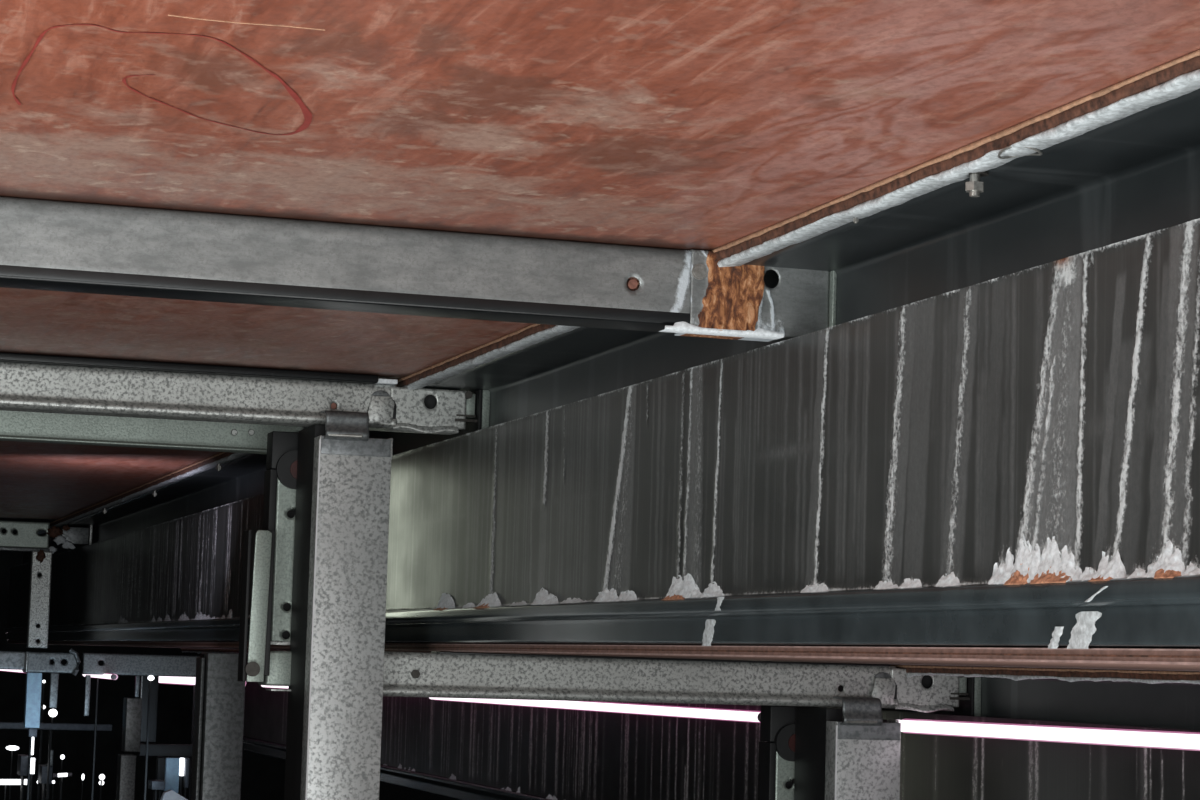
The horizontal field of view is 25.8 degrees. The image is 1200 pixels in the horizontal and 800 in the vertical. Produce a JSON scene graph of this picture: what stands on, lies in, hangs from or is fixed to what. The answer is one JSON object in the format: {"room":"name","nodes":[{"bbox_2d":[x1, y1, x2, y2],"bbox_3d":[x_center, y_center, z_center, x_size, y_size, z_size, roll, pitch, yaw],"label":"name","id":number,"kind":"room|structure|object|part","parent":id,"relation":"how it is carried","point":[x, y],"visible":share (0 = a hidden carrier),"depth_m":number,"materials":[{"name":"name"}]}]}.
{"room":"construction site","nodes":[
{"label":"construction site","id":0,"kind":"room"},
{"bbox_2d":[0,518,453,799],"bbox_3d":[-3.712,1.315,16.684,11.000,3.900,0.150,3,-6,-17],"label":"background","id":1,"kind":"structure","parent":0,"point":[263,776],"depth_m":16.68,"materials":[{"name":"concrete"}]},
{"bbox_2d":[159,676,195,744],"bbox_3d":[-1.625,1.201,10.177,0.048,0.252,0.578,4,-6,-23],"label":"lamp","id":2,"kind":"object","parent":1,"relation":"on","point":[177,680],"depth_m":10.09,"materials":[{"name":"white"}]},
{"bbox_2d":[159,676,195,684],"bbox_3d":[-1.541,1.070,9.977,0.029,0.034,1.239,4,-6,-23],"label":"diffuser","id":3,"kind":"object","parent":2,"relation":"attached to","point":[162,679],"depth_m":10.19,"materials":[{"name":"white plastic"}]},
{"bbox_2d":[23,69,1199,563],"bbox_3d":[-1.022,0.266,6.591,0.136,0.128,10.780,3,-6,-17],"label":"beam","id":4,"kind":"structure","parent":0,"point":[1129,167],"depth_m":2.53,"materials":[{"name":"metal"}]},
{"bbox_2d":[0,520,92,553],"bbox_3d":[-1.980,0.474,9.036,0.446,0.110,0.065,3,-6,-17],"label":"crossbeam","id":5,"kind":"object","parent":4,"relation":"attached to","point":[27,538],"visible":0.97,"depth_m":9.03,"materials":[{"name":"metal"}]},
{"bbox_3d":[-2.051,0.462,9.021,0.300,0.091,0.051,3,-6,-17],"label":"rail","id":6,"kind":"part","parent":5,"relation":"part of","materials":[{"name":"metal"}]},
{"bbox_2d":[26,549,51,647],"bbox_3d":[-1.927,0.683,9.006,0.068,0.338,0.058,3,-6,-17],"label":"upright post","id":7,"kind":"object","parent":5,"relation":"hanging from","point":[41,561],"visible":1,"depth_m":8.98,"materials":[{"name":"metal"}]},
{"bbox_3d":[-1.772,0.468,9.105,0.009,0.073,0.060,3,-6,-17],"label":"plate","id":8,"kind":"part","parent":5,"relation":"part of","materials":[{"name":"metal"}]},
{"bbox_2d":[152,490,158,496],"bbox_3d":[-1.188,0.249,6.990,0.020,0.018,0.020,3,-6,-17],"label":"bolt","id":9,"kind":"object","parent":4,"relation":"attached to","point":[154,493],"visible":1,"depth_m":6.99,"materials":[{"name":"metal"}]},
{"bbox_2d":[216,464,221,470],"bbox_3d":[-0.862,0.151,5.923,0.020,0.018,0.020,3,-6,-17],"label":"bolt","id":10,"kind":"object","parent":4,"relation":"attached to","point":[218,467],"visible":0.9,"depth_m":5.92,"materials":[{"name":"metal"}]},
{"bbox_2d":[0,197,836,341],"bbox_3d":[-0.563,-0.152,2.588,1.689,0.088,0.078,3,-6,-17],"label":"crossbeam","id":11,"kind":"object","parent":4,"relation":"attached to","point":[49,245],"visible":0.84,"depth_m":2.67,"materials":[{"name":"grey metal"}]},
{"bbox_3d":[0.242,-0.105,2.829,0.004,0.082,0.060,3,-6,-17],"label":"plate","id":12,"kind":"part","parent":11,"relation":"part of","materials":[{"name":"metal"}]},
{"bbox_2d":[50,50,1199,525],"bbox_3d":[-1.090,0.200,6.634,0.034,0.013,10.690,3,-6,-17],"label":"plywood panel edge","id":13,"kind":"object","parent":4,"relation":"on","point":[1159,75],"visible":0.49,"depth_m":2.31,"materials":[{"name":"brown wood"}]},
{"bbox_2d":[0,377,397,519],"bbox_3d":[-1.828,0.139,6.390,1.533,0.018,5.198,3,-6,-17],"label":"plywood panel","id":14,"kind":"object","parent":13,"relation":"on","point":[43,481],"visible":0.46,"depth_m":6.58,"materials":[{"name":"brown wood"}]},
{"bbox_2d":[0,410,303,453],"bbox_3d":[-1.205,0.021,4.288,1.456,0.066,0.047,3,-6,-17],"label":"steel beam","id":15,"kind":"structure","parent":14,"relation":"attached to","point":[20,426],"depth_m":4.40,"materials":[{"name":"metal"}]},
{"bbox_2d":[0,0,1199,250],"bbox_3d":[-0.359,-0.282,1.764,1.533,0.019,1.717,3,-6,-17],"label":"plywood panel","id":16,"kind":"object","parent":13,"relation":"on","point":[708,125],"visible":1,"depth_m":2.05,"materials":[{"name":"brown wood"}]},
{"bbox_2d":[853,217,858,223],"bbox_3d":[0.241,-0.170,2.464,0.008,0.007,0.008,3,-6,-17],"label":"bolt","id":17,"kind":"object","parent":4,"relation":"attached to","point":[855,220],"visible":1,"depth_m":2.46,"materials":[{"name":"metal"}]},
{"bbox_2d":[966,171,988,196],"bbox_3d":[0.319,-0.184,2.230,0.023,0.021,0.023,3,-6,-17],"label":"bolt","id":18,"kind":"object","parent":4,"relation":"hanging from","point":[974,187],"visible":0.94,"depth_m":2.23,"materials":[{"name":"metal"}]},
{"bbox_2d":[968,171,988,176],"bbox_3d":[0.319,-0.193,2.231,0.023,0.002,0.023,3,-6,-17],"label":"washer","id":19,"kind":"object","parent":18,"relation":"in","point":[978,174],"depth_m":2.23,"materials":[{"name":"silver metal"}]},
{"bbox_2d":[998,145,1042,158],"bbox_3d":[0.342,-0.201,2.133,0.034,0.006,0.044,3,-6,-17],"label":"ring","id":20,"kind":"object","parent":4,"relation":"hanging from","point":[1039,153],"visible":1,"depth_m":2.13,"materials":[{"name":"metal"}]},
{"bbox_3d":[-0.730,2.432,6.918,11.000,0.100,20.000,3,-6,-17],"label":"floor","id":21,"kind":"structure","parent":0,"visible":0},
{"bbox_2d":[6,745,18,799],"bbox_3d":[-2.634,2.164,11.604,0.059,1.260,0.048,3,-6,-17],"label":"lamp","id":22,"kind":"object","parent":21,"relation":"on","point":[12,748],"visible":1,"depth_m":11.65,"materials":[{"name":"white"}]},
{"bbox_3d":[-2.614,1.548,11.656,0.059,0.022,0.028,3,-6,-17],"label":"glass","id":23,"kind":"part","parent":22,"relation":"part of","materials":[{"name":"white glass"}]},
{"bbox_2d":[0,779,26,799],"bbox_3d":[-2.568,2.190,11.205,0.219,1.132,0.033,3,-6,-17],"label":"lamp","id":24,"kind":"object","parent":21,"relation":"on","point":[5,782],"visible":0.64,"depth_m":11.26,"materials":[{"name":"white"}]},
{"bbox_2d":[0,779,26,784],"bbox_3d":[-2.552,1.641,11.257,0.179,0.026,0.024,3,-6,-17],"label":"diffuser","id":25,"kind":"object","parent":24,"relation":"attached to","point":[2,781],"depth_m":11.26,"materials":[{"name":"white plastic"}]},
{"bbox_2d":[17,755,27,799],"bbox_3d":[-2.460,2.125,11.059,0.043,1.240,0.154,3,-6,-17],"label":"cabinet","id":26,"kind":"object","parent":21,"relation":"on","point":[22,763],"visible":0.9,"depth_m":11.05,"materials":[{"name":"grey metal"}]},
{"bbox_2d":[29,737,33,799],"bbox_3d":[-2.408,2.075,10.960,0.016,1.321,0.024,3,-6,-17],"label":"light strip","id":27,"kind":"object","parent":21,"relation":"on","point":[32,744],"visible":0.56,"depth_m":11.01,"materials":[{"name":"white plastic"}]},
{"bbox_2d":[23,672,41,799],"bbox_3d":[-1.972,1.740,8.943,0.050,1.611,0.054,3,-6,-17],"label":"upright post","id":28,"kind":"object","parent":21,"relation":"on","point":[33,680],"depth_m":8.99,"materials":[{"name":"blue metal"}]},
{"bbox_3d":[-1.951,1.143,9.007,0.028,0.028,0.040,3,-6,-17],"label":"foot bracket","id":29,"kind":"part","parent":28,"relation":"part of","materials":[{"name":"metal"}]},
{"bbox_2d":[24,648,80,675],"bbox_3d":[-1.887,0.902,9.033,0.184,0.095,0.072,3,-6,-17],"label":"crossbeam","id":30,"kind":"object","parent":28,"relation":"attached to","point":[38,662],"visible":1,"depth_m":9.02,"materials":[{"name":"metal"}]},
{"bbox_2d":[0,651,24,669],"bbox_3d":[-2.092,0.895,9.027,0.222,0.063,0.041,3,-6,-17],"label":"crossbeam","id":31,"kind":"object","parent":30,"relation":"attached to","point":[9,660],"visible":1,"depth_m":9.03,"materials":[{"name":"metal"}]},
{"bbox_3d":[-1.891,0.906,9.042,0.174,0.070,0.051,3,-6,-17],"label":"rail","id":32,"kind":"part","parent":30,"relation":"part of","materials":[{"name":"metal"}]},
{"bbox_2d":[49,673,58,707],"bbox_3d":[-1.885,1.002,9.041,0.026,0.119,0.020,3,-6,-17],"label":"rod","id":33,"kind":"object","parent":30,"relation":"hanging from","point":[53,694],"visible":1,"depth_m":9.03,"materials":[{"name":"metal"}]},
{"bbox_2d":[82,653,199,676],"bbox_3d":[-1.590,0.921,9.105,0.414,0.074,0.051,3,-6,-17],"label":"crossbeam","id":34,"kind":"object","parent":30,"relation":"attached to","point":[119,664],"visible":0.91,"depth_m":9.08,"materials":[{"name":"metal"}]},
{"bbox_2d":[84,675,90,715],"bbox_3d":[-1.772,1.021,9.054,0.017,0.140,0.020,3,-6,-17],"label":"rod","id":35,"kind":"object","parent":34,"relation":"hanging from","point":[87,677],"visible":1,"depth_m":9.05,"materials":[{"name":"metal"}]},
{"bbox_2d":[134,676,139,696],"bbox_3d":[-1.609,0.994,9.108,0.014,0.076,0.020,3,-6,-17],"label":"rod","id":36,"kind":"object","parent":34,"relation":"hanging from","point":[137,678],"visible":1,"depth_m":9.10,"materials":[{"name":"metal"}]},
{"bbox_2d":[140,676,158,741],"bbox_3d":[-1.573,1.074,9.122,0.059,0.230,0.042,3,-6,-17],"label":"bar","id":37,"kind":"object","parent":34,"relation":"hanging from","point":[144,688],"visible":0.62,"depth_m":9.10,"materials":[{"name":"black paint"}]},
{"bbox_2d":[30,758,34,799],"bbox_3d":[-2.361,2.096,10.762,0.017,1.242,0.024,3,-6,-17],"label":"light strip","id":38,"kind":"object","parent":21,"relation":"on","point":[32,765],"visible":0.92,"depth_m":10.81,"materials":[{"name":"white plastic"}]},
{"bbox_2d":[37,680,45,799],"bbox_3d":[-2.432,1.987,11.274,0.014,1.558,0.034,3,-6,-17],"label":"lamp","id":39,"kind":"object","parent":21,"relation":"on","point":[43,681],"visible":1,"depth_m":11.33,"materials":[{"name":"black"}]},
{"bbox_2d":[39,705,45,797],"bbox_3d":[-2.457,2.054,11.397,0.018,1.447,0.038,3,-6,-17],"label":"lamp","id":40,"kind":"object","parent":21,"relation":"on","point":[44,706],"visible":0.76,"depth_m":11.45,"materials":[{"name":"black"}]},
{"bbox_2d":[38,764,52,799],"bbox_3d":[-2.375,2.150,11.084,0.045,1.199,0.154,3,-6,-17],"label":"storage box","id":41,"kind":"object","parent":21,"relation":"on","point":[42,768],"visible":0.84,"depth_m":11.07,"materials":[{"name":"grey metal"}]},
{"bbox_2d":[50,750,53,765],"bbox_3d":[-2.332,1.521,11.137,0.014,0.066,0.020,3,-6,-17],"label":"rod","id":42,"kind":"object","parent":41,"relation":"on","point":[51,751],"visible":0.81,"depth_m":11.13,"materials":[{"name":"metal"}]},
{"bbox_2d":[48,709,56,799],"bbox_3d":[-2.443,2.078,11.536,0.040,1.428,0.056,3,-6,-17],"label":"lamp","id":43,"kind":"object","parent":21,"relation":"on","point":[52,712],"visible":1,"depth_m":11.58,"materials":[{"name":"white"}]},
{"bbox_3d":[-2.421,1.385,11.595,0.040,0.036,0.036,3,-6,-17],"label":"glass","id":44,"kind":"part","parent":43,"relation":"part of","materials":[{"name":"white glass"}]},
{"bbox_2d":[51,780,54,799],"bbox_3d":[-2.537,2.296,12.034,0.014,1.089,0.034,3,-6,-17],"label":"lamp","id":45,"kind":"object","parent":21,"relation":"on","point":[53,781],"visible":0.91,"depth_m":12.08,"materials":[{"name":"white"}]},
{"bbox_2d":[0,722,111,799],"bbox_3d":[-2.276,2.019,10.701,0.494,1.389,0.044,3,-6,-17],"label":"rail","id":46,"kind":"object","parent":21,"relation":"on","point":[3,725],"visible":1,"depth_m":10.76,"materials":[{"name":"grey metal"}]},
{"bbox_2d":[59,755,64,799],"bbox_3d":[-2.450,2.210,11.795,0.020,1.218,0.040,3,-6,-17],"label":"lamp","id":47,"kind":"object","parent":21,"relation":"on","point":[62,757],"visible":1,"depth_m":11.85,"materials":[{"name":"white"}]},
{"bbox_2d":[53,773,71,799],"bbox_3d":[-2.362,2.200,11.375,0.083,1.157,0.025,3,-6,-17],"label":"lamp","id":48,"kind":"object","parent":21,"relation":"on","point":[61,775],"visible":1,"depth_m":11.43,"materials":[{"name":"white"}]},
{"bbox_2d":[58,773,67,776],"bbox_3d":[-2.345,1.636,11.428,0.043,0.019,0.016,3,-6,-17],"label":"diffuser","id":49,"kind":"object","parent":48,"relation":"attached to","point":[59,774],"depth_m":11.42,"materials":[{"name":"white plastic"}]},
{"bbox_2d":[81,774,84,799],"bbox_3d":[-2.435,2.302,12.202,0.014,1.115,0.034,3,-6,-17],"label":"lamp","id":50,"kind":"object","parent":21,"relation":"on","point":[82,775],"visible":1,"depth_m":12.25,"materials":[{"name":"white"}]},
{"bbox_2d":[82,672,117,799],"bbox_3d":[-1.774,1.758,9.096,0.027,1.615,0.708,4,-6,-19],"label":"lamp","id":51,"kind":"object","parent":21,"relation":"on","point":[107,675],"visible":0.76,"depth_m":9.15,"materials":[{"name":"white"}]},
{"bbox_2d":[83,674,111,678],"bbox_3d":[-1.756,0.965,9.174,0.016,0.016,0.667,4,-6,-19],"label":"diffuser","id":52,"kind":"object","parent":51,"relation":"attached to","point":[105,676],"depth_m":9.06,"materials":[{"name":"white plastic"}]},
{"bbox_2d":[99,774,104,799],"bbox_3d":[-2.375,2.323,12.356,0.028,1.109,0.048,3,-6,-17],"label":"lamp","id":53,"kind":"object","parent":21,"relation":"on","point":[101,776],"visible":1,"depth_m":12.40,"materials":[{"name":"white"}]},
{"bbox_3d":[-2.357,1.784,12.401,0.028,0.028,0.028,3,-6,-17],"label":"glass","id":54,"kind":"part","parent":53,"relation":"part of","materials":[{"name":"white glass"}]},
{"bbox_2d":[116,754,135,799],"bbox_3d":[-1.449,1.759,7.847,0.046,1.383,0.080,3,-6,-17],"label":"upright post","id":55,"kind":"object","parent":21,"relation":"on","point":[126,763],"visible":1,"depth_m":7.87,"materials":[{"name":"metal"}]},
{"bbox_2d":[121,697,141,753],"bbox_3d":[-1.472,1.696,8.058,0.047,1.550,0.084,3,-6,-17],"label":"upright post","id":56,"kind":"object","parent":21,"relation":"on","point":[132,707],"visible":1,"depth_m":8.09,"materials":[{"name":"metal"}]},
{"bbox_2d":[144,675,153,799],"bbox_3d":[-1.501,1.710,8.540,0.022,1.617,0.040,3,-6,-17],"label":"lamp","id":57,"kind":"object","parent":21,"relation":"on","point":[150,678],"visible":1,"depth_m":8.60,"materials":[{"name":"white"}]},
{"bbox_2d":[148,780,164,799],"bbox_3d":[-1.596,1.970,9.268,0.047,1.238,0.104,3,-6,-17],"label":"crate","id":58,"kind":"object","parent":21,"relation":"on","point":[154,785],"visible":1,"depth_m":9.28,"materials":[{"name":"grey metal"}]},
{"bbox_2d":[156,757,165,799],"bbox_3d":[-1.630,1.964,9.563,0.032,1.308,0.044,3,-6,-17],"label":"frame bar","id":59,"kind":"object","parent":21,"relation":"on","point":[160,761],"visible":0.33,"depth_m":9.60,"materials":[{"name":"black paint"}]},
{"bbox_2d":[138,744,192,757],"bbox_3d":[-1.597,1.939,9.555,0.229,1.357,0.044,3,-6,-17],"label":"rail","id":60,"kind":"object","parent":21,"relation":"on","point":[175,750],"visible":0.59,"depth_m":9.60,"materials":[{"name":"grey metal"}]},
{"bbox_2d":[164,758,179,792],"bbox_3d":[-1.571,1.952,9.451,0.049,1.312,0.034,3,-6,-17],"label":"panel","id":61,"kind":"object","parent":21,"relation":"on","point":[172,765],"visible":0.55,"depth_m":9.49,"materials":[{"name":"blue paint"}]},
{"bbox_2d":[160,789,187,799],"bbox_3d":[-1.514,1.975,9.160,0.103,1.213,0.050,3,-6,-17],"label":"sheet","id":62,"kind":"object","parent":21,"relation":"on","point":[169,794],"visible":1,"depth_m":9.19,"materials":[{"name":"grey"}]},
{"bbox_2d":[179,758,184,794],"bbox_3d":[-1.537,1.954,9.457,0.016,1.313,0.024,3,-6,-17],"label":"light strip","id":63,"kind":"object","parent":21,"relation":"on","point":[182,760],"visible":1,"depth_m":9.51,"materials":[{"name":"white plastic"}]},
{"bbox_2d":[183,758,189,797],"bbox_3d":[-1.522,1.955,9.472,0.014,1.313,0.044,3,-6,-17],"label":"frame bar","id":64,"kind":"object","parent":21,"relation":"on","point":[187,760],"visible":1,"depth_m":9.51,"materials":[{"name":"grey metal"}]},
{"bbox_2d":[190,652,244,799],"bbox_3d":[-0.897,1.427,5.957,0.101,1.698,0.100,3,-6,-17],"label":"upright post","id":65,"kind":"object","parent":21,"relation":"on","point":[217,749],"visible":0.91,"depth_m":5.98,"materials":[{"name":"metal"}]},
{"bbox_2d":[284,410,392,799],"bbox_3d":[-0.423,1.056,3.998,0.121,2.073,0.200,3,-6,-17],"label":"upright post","id":66,"kind":"object","parent":21,"relation":"on","point":[340,562],"visible":1,"depth_m":4.00,"materials":[{"name":"metal"}]},
{"bbox_2d":[0,352,489,434],"bbox_3d":[-0.979,-0.025,3.926,1.668,0.097,0.069,3,-6,-17],"label":"crossbeam","id":67,"kind":"object","parent":66,"relation":"attached to","point":[25,387],"depth_m":4.03,"materials":[{"name":"metal"}]},
{"bbox_3d":[-1.063,-0.072,3.902,1.486,0.012,0.062,3,-6,-17],"label":"packing strip","id":68,"kind":"part","parent":67,"relation":"part of","materials":[{"name":"grey metal"}]},
{"bbox_2d":[0,277,637,378],"bbox_3d":[-0.831,-0.147,3.251,1.533,0.018,1.411,3,-6,-17],"label":"plywood panel","id":69,"kind":"object","parent":67,"relation":"on","point":[39,322],"visible":0.41,"depth_m":3.62,"materials":[{"name":"brown wood"}]},
{"bbox_2d":[376,378,397,384],"bbox_3d":[-0.342,-0.027,4.127,0.035,0.007,0.051,3,-6,-17],"label":"shim","id":70,"kind":"object","parent":67,"relation":"on","point":[380,381],"visible":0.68,"depth_m":4.11,"materials":[{"name":"white plastic"}]},
{"bbox_3d":[-0.199,0.028,4.166,0.005,0.084,0.064,3,-6,-17],"label":"plate","id":71,"kind":"part","parent":67,"relation":"part of","materials":[{"name":"black paint"}]},
{"bbox_2d":[258,650,290,690],"bbox_3d":[-0.510,0.428,4.150,0.050,0.064,0.078,3,-6,-17],"label":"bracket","id":72,"kind":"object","parent":66,"relation":"attached to","point":[280,661],"depth_m":4.12,"materials":[{"name":"metal"}]},
{"bbox_2d":[237,530,274,681],"bbox_3d":[-0.538,0.323,4.108,0.043,0.236,0.058,3,-6,-17],"label":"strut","id":73,"kind":"object","parent":72,"relation":"attached to","point":[257,666],"visible":1,"depth_m":4.09,"materials":[{"name":"metal"}]},
{"bbox_2d":[262,431,298,644],"bbox_3d":[-0.500,0.222,4.190,0.071,0.340,0.063,3,-6,-17],"label":"mounting bracket","id":74,"kind":"object","parent":66,"relation":"attached to","point":[280,477],"visible":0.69,"depth_m":4.17,"materials":[{"name":"metal"}]},
{"bbox_3d":[-0.497,0.250,4.169,0.044,0.276,0.003,3,-6,-17],"label":"plate","id":75,"kind":"part","parent":74,"relation":"part of","materials":[{"name":"metal"}]},
{"bbox_3d":[-0.374,0.071,4.019,0.109,0.028,0.004,3,-6,-17],"label":"cap plate","id":76,"kind":"part","parent":66,"relation":"part of","materials":[{"name":"metal"}]},
{"bbox_2d":[794,696,900,799],"bbox_3d":[0.392,1.312,4.233,0.121,1.656,0.200,3,-6,-17],"label":"upright post","id":77,"kind":"object","parent":21,"relation":"on","point":[857,757],"visible":0.99,"depth_m":4.24,"materials":[{"name":"grey metal"}]},
{"bbox_2d":[383,651,980,716],"bbox_3d":[0.138,0.462,4.237,1.021,0.086,0.069,3,-6,-17],"label":"crossbeam","id":78,"kind":"object","parent":77,"relation":"attached to","point":[406,674],"depth_m":4.20,"materials":[{"name":"metal"}]},
{"bbox_3d":[0.105,0.418,4.230,0.764,0.003,0.058,3,-6,-17],"label":"packing strip","id":79,"kind":"part","parent":78,"relation":"part of","materials":[{"name":"brown wood"}]},
{"bbox_2d":[182,651,1199,730],"bbox_3d":[-0.214,0.740,6.805,0.136,0.128,10.780,3,-6,-17],"label":"beam","id":80,"kind":"structure","parent":78,"relation":"attached to","point":[1150,703],"depth_m":3.98,"materials":[{"name":"metal"}]},
{"bbox_2d":[260,685,287,688],"bbox_3d":[-0.843,0.920,8.357,0.028,0.030,1.803,4,-6,-22],"label":"lamp","id":81,"kind":"object","parent":80,"relation":"attached to","point":[265,686],"visible":0.15,"depth_m":8.99,"materials":[{"name":"white"}]},
{"bbox_2d":[427,697,760,722],"bbox_3d":[-0.077,0.724,6.229,0.031,0.034,2.559,3,-6,-18],"label":"lamp","id":82,"kind":"object","parent":80,"relation":"attached to","point":[627,708],"visible":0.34,"depth_m":5.73,"materials":[{"name":"white"}]},
{"bbox_2d":[8,641,1199,670],"bbox_3d":[-0.649,0.635,6.687,0.774,0.012,10.800,3,-6,-17],"label":"plywood panel","id":83,"kind":"object","parent":80,"relation":"on","point":[1090,658],"visible":0.95,"depth_m":2.79,"materials":[{"name":"brown wood"}]},
{"bbox_2d":[0,669,25,672],"bbox_3d":[-3.025,1.340,13.124,0.040,0.040,3.087,3,-6,-18],"label":"lamp","id":84,"kind":"object","parent":83,"relation":"attached to","point":[18,671],"visible":0.24,"depth_m":12.08,"materials":[{"name":"white plastic"}]},
{"bbox_2d":[5,218,1199,648],"bbox_3d":[-1.056,0.459,6.732,0.045,0.325,10.500,3,-6,-17],"label":"panel","id":85,"kind":"object","parent":83,"relation":"on","point":[1012,460],"visible":0.79,"depth_m":2.64,"materials":[{"name":"black metal"}]},
{"bbox_2d":[181,649,1199,679],"bbox_3d":[-0.326,0.688,6.990,0.034,0.013,10.390,3,-6,-17],"label":"batten","id":86,"kind":"object","parent":80,"relation":"on","point":[1155,675],"visible":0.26,"depth_m":3.85,"materials":[{"name":"brown wood"}]},
{"bbox_2d":[843,718,1199,750],"bbox_3d":[0.783,0.464,3.579,0.033,0.043,2.354,3,-6,-17],"label":"lamp","id":87,"kind":"object","parent":80,"relation":"attached to","point":[1175,740],"visible":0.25,"depth_m":3.87,"materials":[{"name":"white"}]},
{"bbox_2d":[243,674,1199,799],"bbox_3d":[-0.440,0.975,7.512,0.015,0.327,9.300,3,-6,-17],"label":"panel","id":88,"kind":"object","parent":78,"relation":"attached to","point":[454,750],"visible":0.57,"depth_m":5.78,"materials":[{"name":"metal"}]},
{"bbox_3d":[0.610,0.491,4.381,0.005,0.084,0.064,3,-6,-17],"label":"plate","id":89,"kind":"part","parent":78,"relation":"part of","materials":[{"name":"black paint"}]},
{"bbox_2d":[758,705,795,799],"bbox_3d":[0.309,0.685,4.405,0.071,0.340,0.063,3,-6,-17],"label":"plate","id":90,"kind":"object","parent":77,"relation":"attached to","point":[776,759],"visible":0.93,"depth_m":4.39,"materials":[{"name":"black paint"}]},
{"bbox_3d":[0.312,0.713,4.384,0.044,0.276,0.003,3,-6,-17],"label":"plate","id":91,"kind":"part","parent":90,"relation":"part of","materials":[{"name":"metal"}]},
{"bbox_3d":[0.434,0.535,4.234,0.109,0.028,0.004,3,-6,-17],"label":"cap plate","id":92,"kind":"part","parent":77,"relation":"part of","materials":[{"name":"metal"}]}
]}

